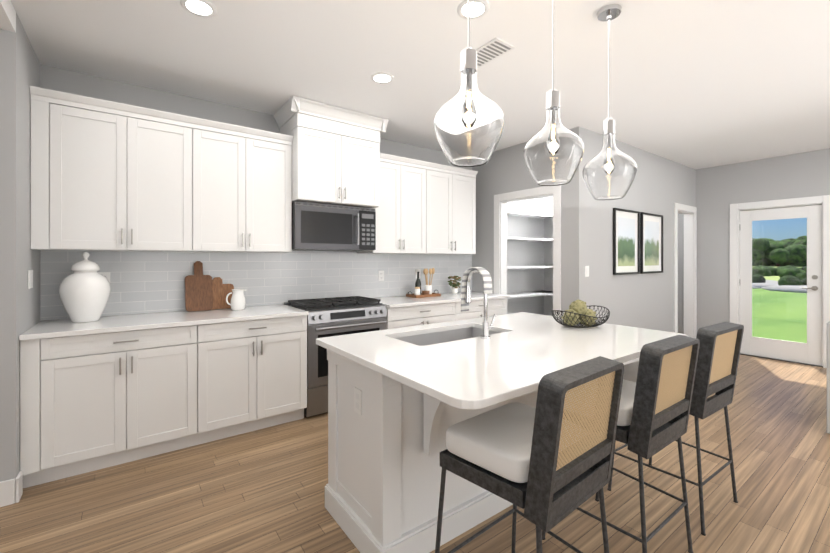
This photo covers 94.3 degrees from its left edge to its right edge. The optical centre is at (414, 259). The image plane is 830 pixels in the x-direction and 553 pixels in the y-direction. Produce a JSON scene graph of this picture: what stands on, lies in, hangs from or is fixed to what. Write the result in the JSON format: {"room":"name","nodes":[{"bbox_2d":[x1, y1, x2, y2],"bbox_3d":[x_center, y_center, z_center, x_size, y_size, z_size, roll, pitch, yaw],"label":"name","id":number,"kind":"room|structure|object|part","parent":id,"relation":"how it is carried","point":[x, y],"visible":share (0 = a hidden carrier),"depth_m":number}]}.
{"room":"kitchen","nodes":[
{"label":"kitchen","id":0,"kind":"room"},
{"bbox_2d":[0,0,15,32],"bbox_3d":[-1.104,-1.314,-1.013,1.950,0.116,6.380,0,0,-36],"label":"ceiling","id":1,"kind":"structure","parent":0,"point":[7,16],"depth_m":2.04},
{"bbox_2d":[0,13,39,481],"bbox_3d":[-2.471,-0.015,2.386,0.120,2.717,0.716,0,0,-36],"label":"wall","id":2,"kind":"structure","parent":0,"point":[19,256],"depth_m":2.13},
{"bbox_2d":[0,473,22,506],"bbox_3d":[-2.976,1.277,1.567,1.934,0.135,0.024,0,0,-36],"label":"baseboard","id":3,"kind":"structure","parent":2,"relation":"attached to","point":[11,491],"depth_m":2.11},
{"bbox_2d":[28,270,32,288],"bbox_3d":[-2.426,0.124,2.434,0.007,0.115,0.115,0,0,-36],"label":"light switch","id":4,"kind":"object","parent":2,"relation":"attached to","point":[30,278],"visible":0.98,"depth_m":2.42},
{"bbox_2d":[29,85,204,251],"bbox_3d":[-2.145,-0.576,2.852,0.950,1.020,0.347,0,0,-36],"label":"upper cabinet","id":5,"kind":"object","parent":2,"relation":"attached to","point":[106,175],"depth_m":2.68},
{"bbox_2d":[40,64,471,320],"bbox_3d":[-0.331,-0.015,4.481,6.050,2.717,0.120,0,0,-36],"label":"wall","id":6,"kind":"structure","parent":0,"point":[63,80],"depth_m":3.18},
{"bbox_2d":[205,119,292,252],"bbox_3d":[-1.527,-0.576,3.307,0.828,1.020,0.347,0,0,-36],"label":"upper cabinet","id":7,"kind":"object","parent":6,"relation":"attached to","point":[248,171],"depth_m":3.19},
{"bbox_2d":[40,250,471,320],"bbox_3d":[-0.929,0.171,3.961,4.228,0.514,0.008,0,0,-36],"label":"tile backsplash","id":8,"kind":"structure","parent":6,"relation":"attached to","point":[142,282],"depth_m":3.55},
{"bbox_2d":[378,271,383,280],"bbox_3d":[-0.381,0.184,4.355,0.072,0.115,0.006,0,0,-36],"label":"outlet","id":9,"kind":"object","parent":8,"relation":"attached to","point":[380,275],"visible":1,"depth_m":4.35},
{"bbox_2d":[416,269,420,278],"bbox_3d":[0.037,0.174,4.663,0.072,0.115,0.006,0,0,-36],"label":"outlet","id":10,"kind":"object","parent":8,"relation":"attached to","point":[418,270],"visible":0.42,"depth_m":4.67},
{"bbox_2d":[273,95,387,207],"bbox_3d":[-0.802,-0.945,3.714,0.941,0.853,0.550,0,0,-36],"label":"upper cabinet","id":11,"kind":"object","parent":6,"relation":"attached to","point":[335,161],"visible":0.98,"depth_m":3.50},
{"bbox_2d":[292,201,375,250],"bbox_3d":[-0.825,-0.300,3.746,0.811,0.416,0.472,0,0,-36],"label":"over-the-range microwave","id":12,"kind":"object","parent":11,"relation":"attached to","point":[322,227],"visible":1,"depth_m":3.57},
{"bbox_2d":[357,153,432,253],"bbox_3d":[-0.229,-0.576,4.263,0.749,1.020,0.347,0,0,-36],"label":"upper cabinet","id":13,"kind":"object","parent":6,"relation":"attached to","point":[424,207],"depth_m":4.13},
{"bbox_2d":[433,163,476,253],"bbox_3d":[0.313,-0.576,4.662,0.840,1.020,0.347,0,0,-36],"label":"upper cabinet","id":14,"kind":"object","parent":6,"relation":"attached to","point":[454,188],"depth_m":4.55},
{"bbox_2d":[0,355,829,552],"bbox_3d":[1.688,1.394,1.487,9.410,0.100,7.096,0,0,-36],"label":"floor","id":15,"kind":"structure","parent":0,"point":[260,491],"depth_m":2.17},
{"bbox_2d":[20,324,207,487],"bbox_3d":[-2.061,0.902,2.737,0.950,0.884,0.630,0,0,-36],"label":"base cabinet","id":16,"kind":"object","parent":15,"relation":"on","point":[90,402],"depth_m":2.45},
{"bbox_2d":[208,315,306,441],"bbox_3d":[-1.430,0.902,3.202,0.862,0.884,0.630,0,0,-36],"label":"base cabinet","id":17,"kind":"object","parent":15,"relation":"on","point":[257,369],"depth_m":2.96},
{"bbox_2d":[284,296,386,417],"bbox_3d":[-0.743,0.866,3.663,0.776,0.957,0.686,0,0,-36],"label":"range","id":18,"kind":"object","parent":15,"relation":"on","point":[333,316],"visible":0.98,"depth_m":3.34},
{"bbox_2d":[387,302,462,328],"bbox_3d":[-0.070,0.902,4.203,0.934,0.884,0.630,0,0,-36],"label":"base cabinet","id":19,"kind":"object","parent":15,"relation":"on","point":[406,316],"depth_m":3.92},
{"bbox_2d":[325,351,632,552],"bbox_3d":[0.452,0.902,2.237,1.692,0.884,0.883,0,0,-36],"label":"kitchen island","id":20,"kind":"object","parent":15,"relation":"on","point":[402,400],"depth_m":1.78},
{"bbox_2d":[316,312,688,414],"bbox_3d":[0.520,0.444,2.144,1.770,0.030,1.180,0,0,-36],"label":"island countertop","id":21,"kind":"structure","parent":20,"relation":"on","point":[469,376],"depth_m":1.77},
{"bbox_2d":[392,323,495,346],"bbox_3d":[0.209,0.548,2.263,0.762,0.202,0.412,0,0,-36],"label":"sink","id":22,"kind":"object","parent":21,"relation":"in","point":[445,333],"depth_m":2.46},
{"bbox_2d":[464,267,495,338],"bbox_3d":[0.368,0.240,2.167,0.107,0.378,0.183,0,0,-36],"label":"faucet","id":23,"kind":"object","parent":21,"relation":"on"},
{"bbox_2d":[551,299,609,327],"bbox_3d":[1.069,0.342,2.487,0.436,0.171,0.310,0,0,-36],"label":"wire bowl","id":24,"kind":"object","parent":21,"relation":"on","point":[578,312],"visible":1,"depth_m":2.43},
{"bbox_2d":[463,298,506,319],"bbox_3d":[0.583,0.902,4.684,0.932,0.884,0.630,0,0,-36],"label":"base cabinet","id":25,"kind":"object","parent":15,"relation":"on","point":[498,306],"depth_m":4.48},
{"bbox_2d":[19,291,509,339],"bbox_3d":[-0.733,0.444,3.694,4.224,0.030,0.653,0,0,-36],"label":"countertop","id":26,"kind":"structure","parent":25,"relation":"on","point":[66,327],"depth_m":2.85},
{"bbox_2d":[59,252,110,322],"bbox_3d":[-2.285,0.187,2.674,0.276,0.482,0.276,0,0,-36],"label":"ginger jar","id":27,"kind":"object","parent":26,"relation":"on","point":[84,290],"visible":1,"depth_m":2.60},
{"bbox_2d":[185,261,212,311],"bbox_3d":[-1.811,0.221,3.228,0.200,0.415,0.107,0,0,-36],"label":"cutting board","id":28,"kind":"object","parent":26,"relation":"on","point":[198,291],"visible":0.96,"depth_m":3.21},
{"bbox_2d":[211,277,233,309],"bbox_3d":[-1.707,0.291,3.330,0.260,0.274,0.068,0,0,-36],"label":"cutting board","id":29,"kind":"object","parent":26,"relation":"on","point":[221,290],"visible":0.42,"depth_m":3.33},
{"bbox_2d":[226,289,246,309],"bbox_3d":[-1.523,0.342,3.285,0.166,0.172,0.120,0,0,-36],"label":"pitcher","id":30,"kind":"object","parent":26,"relation":"on","point":[238,301],"visible":1,"depth_m":3.25},
{"bbox_2d":[406,268,440,297],"bbox_3d":[0.099,0.263,4.479,0.391,0.331,0.200,0,0,-36],"label":"decorative tray","id":31,"kind":"object","parent":26,"relation":"on","point":[427,292],"visible":1,"depth_m":4.45},
{"bbox_2d":[448,276,460,293],"bbox_3d":[0.501,0.314,4.791,0.193,0.228,0.161,0,0,-36],"label":"decorative plant","id":32,"kind":"object","parent":26,"relation":"on","point":[454,287],"visible":1,"depth_m":4.76},
{"bbox_2d":[435,356,623,552],"bbox_3d":[0.408,0.844,1.399,0.515,1.002,0.509,0,0,-39],"label":"stool","id":33,"kind":"object","parent":15,"relation":"on","point":[545,463],"visible":1,"depth_m":1.25},
{"bbox_2d":[542,335,699,552],"bbox_3d":[0.962,0.844,1.806,0.515,1.002,0.509,0,0,-36],"label":"stool","id":34,"kind":"object","parent":15,"relation":"on","point":[654,412],"visible":0.6,"depth_m":1.61},
{"bbox_2d":[607,322,743,535],"bbox_3d":[1.476,0.844,2.185,0.515,1.002,0.509,0,0,-34],"label":"stool","id":35,"kind":"object","parent":15,"relation":"on","point":[718,358],"visible":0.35,"depth_m":1.99},
{"bbox_2d":[827,321,829,433],"bbox_3d":[4.200,0.914,2.358,0.970,0.860,2.200,0,0,-36],"label":"sofa","id":36,"kind":"object","parent":15,"relation":"on","point":[828,377],"visible":1,"depth_m":2.95},
{"bbox_2d":[11,0,829,169],"bbox_3d":[1.308,-1.433,2.002,9.650,0.120,8.616,0,0,-36],"label":"ceiling","id":37,"kind":"structure","parent":0,"point":[698,84],"depth_m":2.66},
{"bbox_2d":[180,0,216,17],"bbox_3d":[-1.172,-1.367,2.090,0.176,0.009,0.176,0,0,-36],"label":"recessed light","id":38,"kind":"object","parent":37,"relation":"in","point":[204,8],"visible":1,"depth_m":2.09},
{"bbox_2d":[371,72,393,83],"bbox_3d":[-0.247,-1.367,2.908,0.176,0.009,0.176,0,0,-36],"label":"recessed light","id":39,"kind":"object","parent":37,"relation":"in","point":[382,77],"visible":1,"depth_m":2.89},
{"bbox_2d":[434,0,504,166],"bbox_3d":[0.209,-0.874,1.493,0.271,0.997,0.271,0,0,-36],"label":"pendant light","id":40,"kind":"object","parent":37,"relation":"hanging from","point":[469,120],"visible":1,"depth_m":1.41},
{"bbox_2d":[457,0,488,19],"bbox_3d":[0.318,-1.367,2.107,0.176,0.009,0.176,0,0,-36],"label":"recessed light","id":41,"kind":"object","parent":37,"relation":"in","point":[479,8],"visible":0.98,"depth_m":2.10},
{"bbox_2d":[476,37,514,67],"bbox_3d":[0.480,-1.368,2.562,0.180,0.009,0.320,0,0,-36],"label":"ceiling vent","id":42,"kind":"object","parent":37,"relation":"in","point":[492,50],"visible":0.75,"depth_m":2.52},
{"bbox_2d":[523,0,584,185],"bbox_3d":[0.653,-0.866,1.820,0.271,1.012,0.271,0,0,-36],"label":"pendant light","id":43,"kind":"object","parent":37,"relation":"hanging from","point":[553,151],"visible":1,"depth_m":1.74},
{"bbox_2d":[582,4,636,199],"bbox_3d":[1.072,-0.855,2.129,0.271,1.034,0.271,0,0,-36],"label":"pendant light","id":44,"kind":"object","parent":37,"relation":"hanging from","point":[609,171],"visible":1,"depth_m":2.07},
{"bbox_2d":[507,198,542,314],"bbox_3d":[1.513,-0.015,5.763,1.600,2.717,0.004,0,0,-36],"label":"wall","id":45,"kind":"structure","parent":0,"point":[525,253],"depth_m":5.89},
{"bbox_2d":[507,210,546,298],"bbox_3d":[1.566,0.134,5.589,1.472,1.580,0.336,0,0,-36],"label":"shelf","id":46,"kind":"object","parent":45,"relation":"attached to","point":[530,293],"depth_m":5.48},
{"bbox_2d":[472,126,584,315],"bbox_3d":[1.279,-0.015,4.630,0.120,2.717,1.549,0,0,-36],"label":"wall","id":47,"kind":"structure","parent":0,"point":[504,170],"depth_m":4.54},
{"bbox_2d":[494,185,560,316],"bbox_3d":[1.332,0.264,4.543,0.138,2.160,0.940,0,0,-36],"label":"door frame","id":48,"kind":"structure","parent":47,"relation":"attached to","point":[500,244],"depth_m":4.60},
{"bbox_2d":[543,196,552,315],"bbox_3d":[2.529,-0.015,5.631,0.120,2.717,1.380,0,0,-36],"label":"wall","id":49,"kind":"structure","parent":0,"point":[547,201],"depth_m":6.10},
{"bbox_2d":[547,214,552,295],"bbox_3d":[2.416,0.134,5.331,0.410,1.580,1.080,0,0,-36],"label":"shelf","id":50,"kind":"object","parent":49,"relation":"attached to","point":[550,293],"depth_m":5.62},
{"bbox_2d":[585,129,695,331],"bbox_3d":[3.060,-0.015,5.036,3.230,2.717,0.150,0,0,-36],"label":"wall","id":51,"kind":"structure","parent":0,"point":[660,185],"depth_m":4.73},
{"bbox_2d":[585,266,588,276],"bbox_3d":[1.813,0.124,4.057,0.072,0.115,0.007,0,0,-36],"label":"light switch","id":52,"kind":"object","parent":51,"relation":"attached to","point":[586,271],"visible":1,"depth_m":4.05},
{"bbox_3d":[2.501,-0.206,4.548,0.610,0.760,0.028,0,0,-36],"label":"picture frame","id":53,"kind":"part","parent":51,"relation":"part of"},
{"bbox_3d":[3.048,-0.206,4.951,0.610,0.760,0.028,0,0,-36],"label":"picture frame","id":54,"kind":"part","parent":51,"relation":"part of"},
{"bbox_2d":[674,203,696,337],"bbox_3d":[3.918,0.274,5.675,0.810,2.140,0.138,0,0,-36],"label":"door frame","id":55,"kind":"structure","parent":51,"relation":"attached to","point":[690,274],"depth_m":5.83},
{"bbox_2d":[623,355,664,364],"bbox_3d":[2.655,1.276,4.673,2.414,0.135,0.014,0,0,-36],"label":"baseboard","id":56,"kind":"structure","parent":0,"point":[637,359],"depth_m":4.62},
{"bbox_2d":[678,148,829,333],"bbox_3d":[5.133,-0.015,4.843,0.120,2.717,8.416,0,0,-36],"label":"wall","id":57,"kind":"structure","parent":0,"point":[720,189],"depth_m":5.60},
{"bbox_2d":[730,195,829,367],"bbox_3d":[4.882,0.274,5.170,0.138,2.140,1.020,0,0,-36],"label":"door frame","id":58,"kind":"structure","parent":57,"relation":"attached to","point":[823,201],"depth_m":5.07},
{"bbox_2d":[740,205,821,365],"bbox_3d":[4.856,0.321,5.159,0.100,2.022,0.820,0,0,-36],"label":"door","id":59,"kind":"structure","parent":57,"relation":"in","point":[809,351],"depth_m":5.08},
{"bbox_2d":[740,353,822,366],"bbox_3d":[4.893,1.338,5.178,0.150,0.012,0.840,0,0,-36],"label":"trim","id":60,"kind":"structure","parent":57,"relation":"attached to","point":[781,360],"depth_m":5.10},
{"label":"outside","id":61,"kind":"structure","parent":0,"visible":0},
{"bbox_2d":[752,266,801,280],"bbox_3d":[43.191,1.450,62.664,76.000,0.019,130.000,0,0,-36],"label":"field","id":62,"kind":"structure","parent":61,"point":[772,277],"depth_m":30.93},
{"bbox_2d":[752,288,806,342],"bbox_3d":[89.808,1.548,103.201,252.850,0.180,220.000,0,0,-36],"label":"lawn","id":63,"kind":"structure","parent":61,"point":[797,328],"depth_m":10.07},
{"bbox_2d":[752,236,806,292],"bbox_3d":[49.163,-1.601,69.682,116.187,9.939,103.902,0,0,-36],"label":"garden","id":64,"kind":"object","parent":63,"relation":"on","point":[797,276],"depth_m":76.00}
]}

